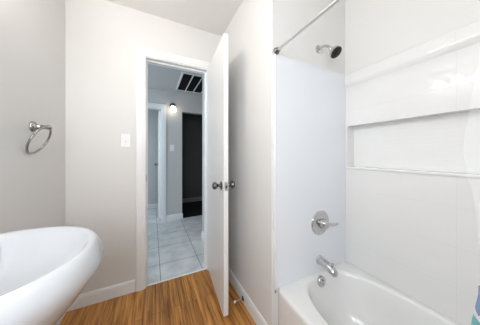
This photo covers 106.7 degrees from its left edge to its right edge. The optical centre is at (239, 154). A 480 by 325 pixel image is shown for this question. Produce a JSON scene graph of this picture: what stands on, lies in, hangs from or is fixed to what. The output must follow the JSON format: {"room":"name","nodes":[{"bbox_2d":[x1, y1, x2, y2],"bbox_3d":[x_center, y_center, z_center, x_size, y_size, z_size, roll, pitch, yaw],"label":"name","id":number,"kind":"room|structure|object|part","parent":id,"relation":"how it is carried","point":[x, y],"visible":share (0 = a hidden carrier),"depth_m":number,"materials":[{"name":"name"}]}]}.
{"room":"bathroom","nodes":[
{"label":"bathroom","id":0,"kind":"room"},
{"bbox_2d":[0,0,64,232],"bbox_3d":[-0.863,-0.034,0.284,0.120,2.440,2.550,0,0,-26],"label":"wall","id":1,"kind":"structure","parent":0,"point":[32,32],"depth_m":0.98,"materials":[{"name":"white paint"}]},
{"bbox_2d":[25,121,52,153],"bbox_3d":[-1.087,-0.089,0.969,0.081,0.181,0.170,0,0,-26],"label":"towel ring","id":2,"kind":"object","parent":1,"relation":"attached to","point":[33,127],"visible":1,"depth_m":0.97,"materials":[{"name":"grey metal"}]},
{"bbox_2d":[55,311,66,324],"bbox_3d":[-0.777,1.136,0.259,0.012,0.100,2.430,0,0,-26],"label":"baseboard","id":3,"kind":"structure","parent":1,"relation":"attached to","point":[59,321],"depth_m":1.25,"materials":[{"name":"white paint"}]},
{"bbox_2d":[65,0,221,293],"bbox_3d":[-0.783,-0.034,1.677,1.250,2.440,0.120,0,0,-26],"label":"wall","id":4,"kind":"structure","parent":0,"point":[102,37],"depth_m":1.46,"materials":[{"name":"white paint"}]},
{"bbox_2d":[67,280,134,311],"bbox_3d":[-1.105,1.136,1.445,0.445,0.100,0.012,0,0,-26],"label":"baseboard","id":5,"kind":"structure","parent":4,"relation":"attached to","point":[103,294],"depth_m":1.44,"materials":[{"name":"white paint"}]},
{"bbox_2d":[121,134,130,147],"bbox_3d":[-0.966,-0.114,1.508,0.072,0.116,0.022,0,0,-26],"label":"light switch","id":6,"kind":"object","parent":4,"relation":"attached to","point":[125,138],"visible":1,"depth_m":1.51,"materials":[{"name":"white plastic"}]},
{"bbox_2d":[136,45,209,291],"bbox_3d":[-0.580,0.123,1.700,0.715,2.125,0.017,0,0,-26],"label":"trim","id":7,"kind":"structure","parent":4,"relation":"attached to","point":[141,52],"depth_m":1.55,"materials":[{"name":"white paint"}]},
{"bbox_2d":[207,33,234,315],"bbox_3d":[-0.222,0.146,1.533,0.173,2.011,0.600,0,0,-26],"label":"door","id":8,"kind":"structure","parent":4,"relation":"in","point":[217,71],"depth_m":1.37,"materials":[{"name":"white paint"}]},
{"bbox_3d":[-0.167,0.231,1.306,0.071,0.062,0.062,0,0,-26],"label":"knob","id":9,"kind":"part","parent":8,"relation":"part of","materials":[{"name":"silver metal"}]},
{"bbox_3d":[-0.075,0.231,1.347,0.071,0.062,0.062,0,0,-26],"label":"knob","id":10,"kind":"part","parent":8,"relation":"part of","materials":[{"name":"silver metal"}]},
{"bbox_2d":[148,109,160,203],"bbox_3d":[-2.539,0.031,3.656,1.860,2.310,0.120,0,0,-26],"label":"wall","id":11,"kind":"structure","parent":0,"point":[152,113],"depth_m":3.90,"materials":[{"name":"grey paint"}]},
{"bbox_2d":[148,203,157,208],"bbox_3d":[-2.519,1.136,3.592,1.840,0.100,0.012,0,0,-26],"label":"baseboard","id":12,"kind":"structure","parent":11,"relation":"attached to","point":[150,206],"depth_m":3.89,"materials":[{"name":"white paint"}]},
{"bbox_2d":[60,201,255,324],"bbox_3d":[-0.724,1.211,1.817,3.500,0.050,5.420,0,0,-26],"label":"floor","id":13,"kind":"structure","parent":0,"point":[190,299],"depth_m":1.51,"materials":[{"name":"brown wood"}]},
{"bbox_2d":[0,226,103,324],"bbox_3d":[-0.670,0.742,0.512,0.438,0.889,0.548,0,0,-26],"label":"pedestal sink","id":14,"kind":"object","parent":13,"relation":"on","point":[44,270],"visible":1,"depth_m":0.57,"materials":[{"name":"white ceramic"}]},
{"bbox_2d":[146,268,206,286],"bbox_3d":[-0.593,1.183,1.726,0.555,0.005,0.018,0,0,-26],"label":"trim","id":15,"kind":"structure","parent":13,"relation":"on","point":[204,268],"depth_m":1.71,"materials":[{"name":"white paint"}]},
{"bbox_2d":[278,261,461,324],"bbox_3d":[0.867,1.008,0.574,0.683,0.356,1.528,0,0,-26],"label":"bathtub","id":16,"kind":"object","parent":13,"relation":"on","point":[355,296],"visible":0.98,"depth_m":1.14,"materials":[{"name":"white ceramic"}]},
{"bbox_3d":[0.552,0.865,1.214,0.068,0.070,0.033,0,0,-26],"label":"overflow plate","id":17,"kind":"part","parent":16,"relation":"part of","materials":[{"name":"silver metal"}]},
{"bbox_2d":[106,0,242,35],"bbox_3d":[0.125,-1.284,0.702,2.263,0.060,2.670,0,0,-26],"label":"ceiling","id":18,"kind":"structure","parent":0,"point":[212,16],"depth_m":1.56,"materials":[{"name":"white paint"}]},
{"bbox_2d":[148,88,201,214],"bbox_3d":[-1.397,0.031,3.191,3.500,2.310,0.120,0,0,-26],"label":"wall","id":19,"kind":"structure","parent":0,"point":[185,103],"depth_m":3.23,"materials":[{"name":"grey paint"}]},
{"bbox_2d":[148,102,165,221],"bbox_3d":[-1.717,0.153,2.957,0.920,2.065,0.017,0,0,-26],"label":"trim","id":20,"kind":"structure","parent":19,"relation":"attached to","point":[156,105],"depth_m":3.13,"materials":[{"name":"white paint"}]},
{"bbox_2d":[154,111,160,218],"bbox_3d":[-1.640,0.193,3.542,0.104,1.963,0.715,0,0,-26],"label":"door","id":21,"kind":"structure","parent":19,"relation":"in","point":[158,164],"depth_m":3.24,"materials":[{"name":"white paint"}]},
{"bbox_2d":[170,103,175,111],"bbox_3d":[-1.180,-0.833,3.145,0.100,0.173,0.153,0,0,-26],"label":"wall sconce","id":22,"kind":"object","parent":19,"relation":"attached to","point":[172,105],"visible":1,"depth_m":3.09,"materials":[{"name":"white glass"}]},
{"bbox_3d":[-1.168,-0.789,3.119,0.096,0.086,0.096,0,0,-26],"label":"lamp shade","id":23,"kind":"part","parent":22,"relation":"part of","materials":[{"name":"white glass"}]},
{"bbox_2d":[166,213,182,220],"bbox_3d":[-1.202,1.136,3.274,0.279,0.100,0.122,0,0,-26],"label":"baseboard","id":24,"kind":"structure","parent":19,"relation":"attached to","point":[180,215],"depth_m":3.22,"materials":[{"name":"white paint"}]},
{"bbox_2d":[148,64,201,95],"bbox_3d":[-1.312,-1.154,3.016,3.500,0.060,2.750,0,0,-26],"label":"ceiling","id":25,"kind":"structure","parent":0,"point":[160,78],"depth_m":2.65,"materials":[{"name":"grey paint"}]},
{"bbox_2d":[176,72,201,93],"bbox_3d":[-0.748,-1.117,2.858,0.450,0.014,0.730,0,0,-26],"label":"ceiling vent","id":26,"kind":"object","parent":25,"relation":"in","point":[189,82],"visible":0.81,"depth_m":2.81,"materials":[{"name":"metal"}]},
{"bbox_2d":[182,113,201,198],"bbox_3d":[-1.029,0.031,4.596,1.600,2.310,0.120,0,0,-26],"label":"wall","id":27,"kind":"structure","parent":0,"point":[191,123],"depth_m":4.44,"materials":[{"name":"grey paint"}]},
{"bbox_2d":[182,197,201,202],"bbox_3d":[-1.000,1.136,4.537,1.600,0.100,0.012,0,0,-26],"label":"baseboard","id":28,"kind":"structure","parent":27,"relation":"attached to","point":[194,199],"depth_m":4.43,"materials":[{"name":"grey paint"}]},
{"bbox_2d":[202,75,203,231],"bbox_3d":[0.165,0.031,2.542,1.265,2.310,0.600,0,0,-26],"label":"wall","id":29,"kind":"structure","parent":0,"point":[202,75],"depth_m":2.47,"materials":[{"name":"grey paint"}]},
{"bbox_2d":[222,0,344,324],"bbox_3d":[0.375,-0.034,1.749,0.893,2.440,1.010,0,0,-26],"label":"wall","id":30,"kind":"structure","parent":0,"point":[257,27],"depth_m":1.27,"materials":[{"name":"white paint"}]},
{"bbox_2d":[228,266,267,324],"bbox_3d":[0.010,1.136,1.496,0.039,0.100,0.901,0,0,-26],"label":"baseboard","id":31,"kind":"structure","parent":30,"relation":"attached to","point":[253,311],"depth_m":1.37,"materials":[{"name":"white paint"}]},
{"bbox_2d":[274,54,345,292],"bbox_3d":[0.516,0.122,1.246,0.682,1.476,0.016,0,0,-26],"label":"surround panel","id":32,"kind":"object","parent":30,"relation":"attached to","point":[310,100],"visible":1,"depth_m":1.21,"materials":[{"name":"white plastic"}]},
{"bbox_2d":[311,210,338,234],"bbox_3d":[0.594,0.486,1.244,0.199,0.172,0.064,0,0,-26],"label":"shower valve","id":33,"kind":"object","parent":32,"relation":"attached to","point":[320,223],"visible":1,"depth_m":1.24,"materials":[{"name":"silver metal"}]},
{"bbox_3d":[0.642,0.489,1.248,0.110,0.032,0.027,0,0,-22],"label":"lever","id":34,"kind":"part","parent":33,"relation":"part of","materials":[{"name":"silver metal"}]},
{"bbox_2d":[316,255,337,276],"bbox_3d":[0.591,0.754,1.204,0.063,0.082,0.133,0,0,-26],"label":"tub spout","id":35,"kind":"object","parent":32,"relation":"attached to","point":[320,260],"visible":1,"depth_m":1.19,"materials":[{"name":"silver metal"}]},
{"bbox_2d":[316,44,341,58],"bbox_3d":[0.598,-0.704,1.203,0.080,0.147,0.166,0,0,-26],"label":"showerhead","id":36,"kind":"object","parent":30,"relation":"attached to","point":[335,51],"visible":1,"depth_m":1.16,"materials":[{"name":"silver metal"}]},
{"bbox_3d":[0.585,-0.726,1.227,0.019,0.063,0.102,0,0,-26],"label":"arm","id":37,"kind":"part","parent":36,"relation":"part of","materials":[{"name":"silver metal"}]},
{"bbox_2d":[345,0,479,74],"bbox_3d":[1.253,-0.034,0.759,0.188,2.440,1.540,0,0,-26],"label":"wall","id":38,"kind":"structure","parent":0,"point":[375,30],"depth_m":1.13,"materials":[{"name":"white paint"}]},
{"bbox_2d":[345,20,479,324],"bbox_3d":[1.191,0.107,0.729,0.102,1.447,1.538,0,0,-26],"label":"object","id":39,"kind":"object","parent":38,"relation":"attached to","point":[413,114],"visible":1,"depth_m":1.01,"materials":[{"name":"white tile"}]},
{"bbox_3d":[1.156,0.104,0.796,0.086,0.016,1.356,0,0,-26],"label":"niche sill","id":40,"kind":"part","parent":39,"relation":"part of","materials":[{"name":"white plastic"}]},
{"bbox_3d":[0.687,-0.034,-0.443,2.263,2.440,0.120,0,0,-26],"label":"wall","id":41,"kind":"structure","parent":0,"visible":0},
{"bbox_2d":[273,0,340,54],"bbox_3d":[0.559,-0.632,0.412,0.042,0.042,1.526,0,0,-26],"label":"shower curtain rod","id":42,"kind":"object","parent":41,"relation":"attached to","point":[276,50],"visible":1,"depth_m":0.87,"materials":[{"name":"silver metal"}]},
{"bbox_2d":[471,285,479,324],"bbox_3d":[0.700,0.117,0.095,0.071,1.539,0.750,0,0,-26],"label":"shower curtain","id":43,"kind":"object","parent":42,"relation":"hanging from","point":[474,321],"visible":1,"depth_m":0.42,"materials":[{"name":"blue fabric"}]}
]}

